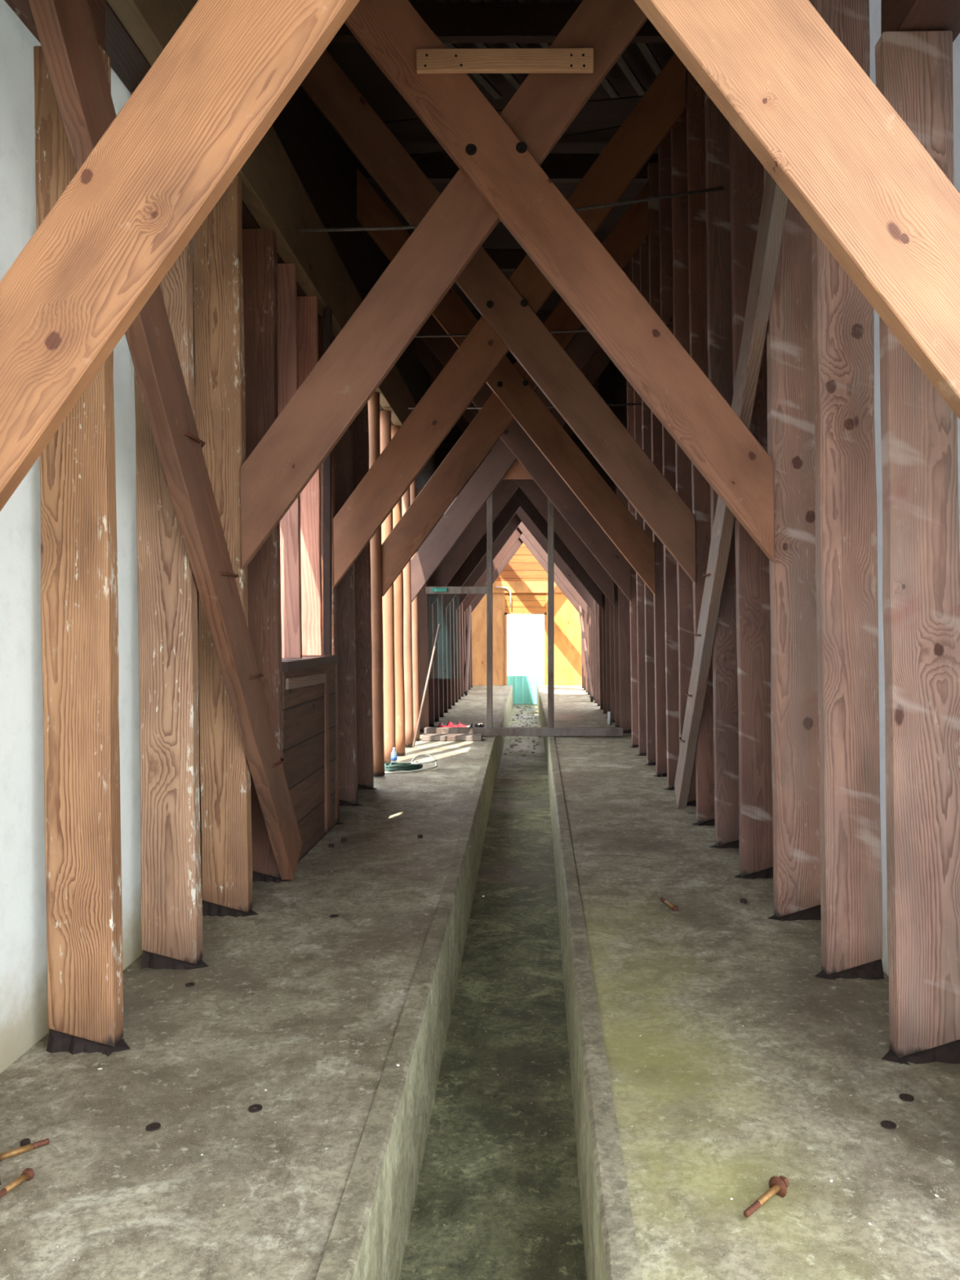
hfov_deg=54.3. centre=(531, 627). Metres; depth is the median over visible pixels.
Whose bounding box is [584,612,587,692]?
wooden post
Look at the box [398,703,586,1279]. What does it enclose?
floor
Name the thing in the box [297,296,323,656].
wooden post
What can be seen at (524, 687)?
metal sheet
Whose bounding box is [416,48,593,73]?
board
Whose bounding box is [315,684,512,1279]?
curb
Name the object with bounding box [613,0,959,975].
wall
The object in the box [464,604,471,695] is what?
brace
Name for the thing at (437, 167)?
joist
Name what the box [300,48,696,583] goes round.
diagonal beam
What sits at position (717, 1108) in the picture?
floor
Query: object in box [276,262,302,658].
wooden post
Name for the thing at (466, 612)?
wooden post
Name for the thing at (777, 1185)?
bolt head
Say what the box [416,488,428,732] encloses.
wooden post
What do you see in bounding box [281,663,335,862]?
wall
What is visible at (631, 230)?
diagonal beam
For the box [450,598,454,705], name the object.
wooden post
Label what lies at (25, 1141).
nut
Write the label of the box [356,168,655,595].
diagonal beam
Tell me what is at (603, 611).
wooden post
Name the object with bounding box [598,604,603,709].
wooden post
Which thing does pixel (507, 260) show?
joist
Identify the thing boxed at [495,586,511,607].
conduit pipe
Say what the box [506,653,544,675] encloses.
ground
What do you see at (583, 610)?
wooden post
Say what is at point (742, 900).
nut
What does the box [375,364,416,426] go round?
wall plate
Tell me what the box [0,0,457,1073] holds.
wall
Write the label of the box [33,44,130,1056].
wooden post
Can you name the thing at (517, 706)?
leaf litter
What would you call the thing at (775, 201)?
brace
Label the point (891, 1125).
washer
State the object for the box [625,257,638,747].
wooden post
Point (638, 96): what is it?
rod
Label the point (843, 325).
wooden post
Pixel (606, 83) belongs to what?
board
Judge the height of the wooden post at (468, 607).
3.501 m
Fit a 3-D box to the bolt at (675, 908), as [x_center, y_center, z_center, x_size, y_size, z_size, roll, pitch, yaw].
[0.740,1.487,5.035,0.033,0.029,0.183,0,0,-17]
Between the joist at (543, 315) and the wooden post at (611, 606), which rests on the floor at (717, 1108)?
the wooden post at (611, 606)
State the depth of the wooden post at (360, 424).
8.68 m
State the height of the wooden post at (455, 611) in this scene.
3.501 m
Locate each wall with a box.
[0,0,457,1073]
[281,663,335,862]
[435,360,613,497]
[471,542,582,685]
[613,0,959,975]
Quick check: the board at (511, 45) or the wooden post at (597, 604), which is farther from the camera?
the wooden post at (597, 604)
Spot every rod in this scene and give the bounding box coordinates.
[298,186,724,232]
[383,95,642,123]
[408,403,641,408]
[410,125,620,156]
[414,324,673,337]
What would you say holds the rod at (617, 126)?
attached to the wall at (874, 5)
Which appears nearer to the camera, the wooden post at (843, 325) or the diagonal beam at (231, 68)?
the diagonal beam at (231, 68)
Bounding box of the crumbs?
[4,800,937,1261]
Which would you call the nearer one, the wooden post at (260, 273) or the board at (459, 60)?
the board at (459, 60)
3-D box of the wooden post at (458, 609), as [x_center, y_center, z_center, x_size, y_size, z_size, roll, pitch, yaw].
[-1.596,-0.250,19.608,0.293,3.501,0.115,-1,0,0]
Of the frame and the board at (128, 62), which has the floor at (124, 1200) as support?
the frame
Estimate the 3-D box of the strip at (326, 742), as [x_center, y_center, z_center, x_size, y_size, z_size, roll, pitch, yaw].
[-1.488,0.890,6.780,0.026,1.180,0.102,-1,0,0]
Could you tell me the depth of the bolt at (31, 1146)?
2.66 m
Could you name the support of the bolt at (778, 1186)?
on the floor at (717, 1108)
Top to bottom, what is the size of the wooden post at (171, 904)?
3.871 m
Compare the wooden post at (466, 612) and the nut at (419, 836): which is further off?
the wooden post at (466, 612)
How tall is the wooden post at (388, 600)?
3.861 m
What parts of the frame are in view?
sill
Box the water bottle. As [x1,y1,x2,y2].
[391,747,396,760]
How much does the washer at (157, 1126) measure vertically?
0.004 m
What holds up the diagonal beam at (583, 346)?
attached to the pole at (406, 499)
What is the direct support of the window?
in the wall at (303, 708)
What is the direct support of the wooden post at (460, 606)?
on the floor at (124, 1200)
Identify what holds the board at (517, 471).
attached to the diagonal beam at (583, 346)
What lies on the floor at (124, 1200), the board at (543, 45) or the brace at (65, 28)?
the brace at (65, 28)
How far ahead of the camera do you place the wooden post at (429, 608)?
14.19 m
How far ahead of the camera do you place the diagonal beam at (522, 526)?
20.82 m
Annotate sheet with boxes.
[437,720,466,727]
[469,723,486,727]
[506,675,544,703]
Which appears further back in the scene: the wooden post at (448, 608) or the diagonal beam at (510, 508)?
the wooden post at (448, 608)
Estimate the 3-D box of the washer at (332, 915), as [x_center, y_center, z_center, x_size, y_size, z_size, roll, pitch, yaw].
[-1.022,1.496,4.850,0.044,0.004,0.044,0,0,0]
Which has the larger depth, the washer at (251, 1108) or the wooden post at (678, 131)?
the wooden post at (678, 131)
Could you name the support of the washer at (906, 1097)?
on the floor at (717, 1108)
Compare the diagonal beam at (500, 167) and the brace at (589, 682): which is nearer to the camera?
the diagonal beam at (500, 167)
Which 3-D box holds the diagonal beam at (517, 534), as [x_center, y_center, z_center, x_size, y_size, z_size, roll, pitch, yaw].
[-0.167,-2.443,20.930,2.693,4.196,0.060,0,0,0]
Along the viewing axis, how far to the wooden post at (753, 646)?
5.60 m
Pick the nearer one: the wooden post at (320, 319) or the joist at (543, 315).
the wooden post at (320, 319)
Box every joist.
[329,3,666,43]
[360,153,658,182]
[470,310,582,328]
[484,248,625,271]
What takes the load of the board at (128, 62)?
attached to the wall at (23, 900)
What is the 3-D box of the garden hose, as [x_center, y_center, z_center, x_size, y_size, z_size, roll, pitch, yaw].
[-1.367,1.463,9.878,0.440,0.083,0.315,0,0,0]
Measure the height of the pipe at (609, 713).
0.200 m
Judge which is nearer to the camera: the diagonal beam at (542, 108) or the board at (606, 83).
the diagonal beam at (542, 108)
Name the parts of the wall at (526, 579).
panel, panel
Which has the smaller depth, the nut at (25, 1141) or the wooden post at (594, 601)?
the nut at (25, 1141)
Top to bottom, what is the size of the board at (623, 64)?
0.030 m
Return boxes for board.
[105,0,394,425]
[408,0,502,99]
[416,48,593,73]
[422,733,482,741]
[435,0,521,89]
[471,0,521,48]
[502,458,533,479]
[505,0,551,48]
[540,0,619,97]
[574,0,646,97]
[636,43,662,76]
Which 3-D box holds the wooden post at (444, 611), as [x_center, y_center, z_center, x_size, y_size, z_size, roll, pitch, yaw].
[-1.596,-0.250,16.527,0.293,3.501,0.115,-1,0,0]
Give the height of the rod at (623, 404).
0.067 m
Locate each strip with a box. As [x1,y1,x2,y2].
[285,673,325,689]
[324,669,330,833]
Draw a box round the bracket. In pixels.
[431,587,446,591]
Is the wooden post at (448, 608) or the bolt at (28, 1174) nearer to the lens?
the bolt at (28, 1174)
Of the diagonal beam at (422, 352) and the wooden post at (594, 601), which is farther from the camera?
the wooden post at (594, 601)
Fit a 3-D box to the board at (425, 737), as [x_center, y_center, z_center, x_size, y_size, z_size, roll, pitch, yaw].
[-1.055,1.462,12.485,0.790,0.065,0.270,0,0,0]
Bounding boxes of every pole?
[391,425,405,755]
[401,486,413,746]
[409,477,419,740]
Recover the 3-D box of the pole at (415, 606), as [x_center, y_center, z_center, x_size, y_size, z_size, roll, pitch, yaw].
[-1.569,-0.440,12.411,0.132,3.861,0.131,-1,0,0]
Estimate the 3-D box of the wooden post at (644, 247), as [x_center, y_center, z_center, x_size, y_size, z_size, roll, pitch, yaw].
[1.319,-1.599,10.217,0.294,6.201,0.115,-1,0,0]
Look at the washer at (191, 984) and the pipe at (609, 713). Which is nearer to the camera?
the washer at (191, 984)
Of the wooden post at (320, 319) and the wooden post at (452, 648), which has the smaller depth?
the wooden post at (320, 319)
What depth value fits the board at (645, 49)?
7.99 m
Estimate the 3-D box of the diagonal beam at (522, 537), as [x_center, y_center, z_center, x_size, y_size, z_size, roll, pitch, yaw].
[-0.252,-2.440,23.162,2.993,4.278,0.073,0,0,0]
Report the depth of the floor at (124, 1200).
3.11 m
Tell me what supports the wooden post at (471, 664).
on the floor at (124, 1200)
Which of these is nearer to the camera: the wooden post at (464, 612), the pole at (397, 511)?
the pole at (397, 511)
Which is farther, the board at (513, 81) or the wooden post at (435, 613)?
the wooden post at (435, 613)
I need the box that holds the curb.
[537,684,643,1279]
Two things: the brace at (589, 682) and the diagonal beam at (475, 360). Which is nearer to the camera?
the diagonal beam at (475, 360)
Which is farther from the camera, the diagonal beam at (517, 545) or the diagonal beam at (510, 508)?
the diagonal beam at (517, 545)
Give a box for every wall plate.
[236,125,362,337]
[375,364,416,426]
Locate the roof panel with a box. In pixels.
[106,0,198,66]
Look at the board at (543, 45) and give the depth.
7.79 m
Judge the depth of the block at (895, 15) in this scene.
3.21 m
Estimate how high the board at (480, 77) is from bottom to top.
0.030 m
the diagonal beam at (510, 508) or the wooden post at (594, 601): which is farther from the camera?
the wooden post at (594, 601)
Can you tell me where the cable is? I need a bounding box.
[384,753,437,773]
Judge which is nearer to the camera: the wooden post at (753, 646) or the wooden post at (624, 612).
the wooden post at (753, 646)
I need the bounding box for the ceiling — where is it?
[325,0,674,359]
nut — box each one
[20,1137,30,1146]
[341,837,346,841]
[417,834,422,838]
[740,898,746,902]
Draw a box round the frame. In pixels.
[424,493,622,736]
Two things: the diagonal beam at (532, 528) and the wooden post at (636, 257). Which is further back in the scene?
the diagonal beam at (532, 528)
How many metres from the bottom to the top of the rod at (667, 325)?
0.122 m
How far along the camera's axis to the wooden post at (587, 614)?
20.99 m
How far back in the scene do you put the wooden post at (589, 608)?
20.22 m
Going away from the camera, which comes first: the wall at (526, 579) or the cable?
the cable
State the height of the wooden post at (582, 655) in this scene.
3.501 m
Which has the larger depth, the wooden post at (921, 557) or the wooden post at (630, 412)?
the wooden post at (630, 412)
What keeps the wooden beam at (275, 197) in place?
attached to the wall at (23, 900)
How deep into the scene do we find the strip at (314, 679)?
6.07 m
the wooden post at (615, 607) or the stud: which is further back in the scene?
the wooden post at (615, 607)
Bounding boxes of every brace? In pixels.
[28,0,302,879]
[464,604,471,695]
[578,604,593,702]
[674,170,788,808]
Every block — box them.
[4,0,105,51]
[880,0,959,42]
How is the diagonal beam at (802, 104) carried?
attached to the diagonal beam at (231, 68)
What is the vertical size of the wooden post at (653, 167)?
6.201 m
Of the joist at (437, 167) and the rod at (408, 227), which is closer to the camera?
the rod at (408, 227)
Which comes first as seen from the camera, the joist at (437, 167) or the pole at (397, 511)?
the joist at (437, 167)
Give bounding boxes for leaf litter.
[503,706,541,758]
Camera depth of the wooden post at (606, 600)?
15.60 m
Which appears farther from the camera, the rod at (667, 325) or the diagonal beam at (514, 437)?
the diagonal beam at (514, 437)
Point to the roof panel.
(151, 24)
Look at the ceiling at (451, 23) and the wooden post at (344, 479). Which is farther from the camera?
the wooden post at (344, 479)
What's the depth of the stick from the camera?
11.89 m
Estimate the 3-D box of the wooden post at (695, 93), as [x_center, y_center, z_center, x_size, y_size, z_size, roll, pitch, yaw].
[1.320,-1.599,7.128,0.297,6.201,0.116,-1,0,0]
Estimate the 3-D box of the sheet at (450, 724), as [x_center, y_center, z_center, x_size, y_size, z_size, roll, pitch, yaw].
[-1.204,1.443,13.896,0.463,0.107,0.827,0,0,0]
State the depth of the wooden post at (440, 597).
15.73 m
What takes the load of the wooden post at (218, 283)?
on the floor at (124, 1200)
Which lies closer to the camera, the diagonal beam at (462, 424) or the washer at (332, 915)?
the washer at (332, 915)
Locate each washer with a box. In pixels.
[146,1122,160,1131]
[185,982,195,986]
[248,1104,262,1112]
[330,914,338,917]
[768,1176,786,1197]
[880,1120,896,1129]
[899,1093,914,1102]
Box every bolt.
[0,1137,49,1160]
[0,1167,34,1197]
[659,897,678,911]
[743,1175,789,1217]
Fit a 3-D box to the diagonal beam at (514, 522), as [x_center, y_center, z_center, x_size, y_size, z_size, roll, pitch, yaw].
[-0.167,-2.438,18.630,2.693,4.196,0.060,0,0,0]
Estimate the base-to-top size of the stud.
3.861 m
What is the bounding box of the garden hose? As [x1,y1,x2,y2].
[384,761,422,771]
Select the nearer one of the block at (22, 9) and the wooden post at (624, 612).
the block at (22, 9)
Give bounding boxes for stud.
[368,391,384,776]
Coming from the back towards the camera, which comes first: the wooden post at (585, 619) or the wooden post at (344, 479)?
the wooden post at (585, 619)
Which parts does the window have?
sill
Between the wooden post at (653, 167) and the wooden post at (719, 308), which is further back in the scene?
the wooden post at (653, 167)
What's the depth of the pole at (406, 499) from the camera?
11.69 m
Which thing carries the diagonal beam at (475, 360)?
attached to the wooden post at (320, 319)
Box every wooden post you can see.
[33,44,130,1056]
[130,92,208,969]
[192,174,257,917]
[241,228,289,882]
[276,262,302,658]
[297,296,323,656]
[318,317,343,825]
[333,422,360,805]
[352,401,376,789]
[379,409,395,764]
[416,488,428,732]
[426,530,435,726]
[431,524,441,721]
[436,518,444,716]
[440,515,448,712]
[446,602,452,709]
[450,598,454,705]
[453,595,457,702]
[457,606,462,699]
[459,603,463,697]
[462,601,466,694]
[465,609,469,692]
[466,607,471,689]
[470,604,472,688]
[581,608,583,688]
[582,609,585,689]
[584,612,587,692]
[586,604,589,694]
[588,606,591,697]
[591,609,594,699]
[593,599,597,702]
[595,602,599,706]
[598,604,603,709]
[601,592,606,713]
[604,595,610,717]
[608,600,614,722]
[613,582,619,727]
[616,487,631,733]
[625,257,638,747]
[631,247,646,755]
[639,234,656,765]
[647,162,666,777]
[657,129,679,790]
[671,106,696,805]
[685,66,715,826]
[704,91,738,848]
[728,122,773,879]
[763,166,821,920]
[808,0,884,980]
[875,30,959,1064]
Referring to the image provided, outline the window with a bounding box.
[281,306,337,671]
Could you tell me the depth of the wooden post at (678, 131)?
7.88 m
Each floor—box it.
[0,685,509,1279]
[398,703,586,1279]
[540,685,959,1279]
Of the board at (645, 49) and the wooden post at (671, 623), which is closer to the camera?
the board at (645, 49)
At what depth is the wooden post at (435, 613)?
14.96 m
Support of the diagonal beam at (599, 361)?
attached to the diagonal beam at (422, 352)
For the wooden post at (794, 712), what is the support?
on the floor at (717, 1108)
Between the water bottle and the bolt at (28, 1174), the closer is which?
the bolt at (28, 1174)
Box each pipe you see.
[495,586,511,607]
[607,711,611,724]
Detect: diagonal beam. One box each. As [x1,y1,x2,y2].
[0,0,359,511]
[240,0,648,568]
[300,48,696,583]
[333,53,685,586]
[344,0,774,561]
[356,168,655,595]
[381,181,648,596]
[410,267,625,602]
[413,333,614,606]
[417,314,631,601]
[430,346,609,605]
[431,376,603,609]
[444,377,599,608]
[455,513,521,610]
[463,527,522,612]
[471,537,523,613]
[515,506,594,612]
[517,521,586,613]
[519,533,578,612]
[634,0,959,419]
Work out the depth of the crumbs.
3.13 m
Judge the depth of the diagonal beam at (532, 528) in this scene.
18.53 m
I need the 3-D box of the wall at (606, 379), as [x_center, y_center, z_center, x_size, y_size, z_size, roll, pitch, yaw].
[-0.100,-3.725,17.415,3.600,2.550,0.030,0,0,0]
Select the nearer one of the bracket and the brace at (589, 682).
the bracket
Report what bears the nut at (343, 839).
on the floor at (124, 1200)
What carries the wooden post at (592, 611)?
on the floor at (717, 1108)
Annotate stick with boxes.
[412,623,440,746]
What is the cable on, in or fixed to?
on the floor at (124, 1200)

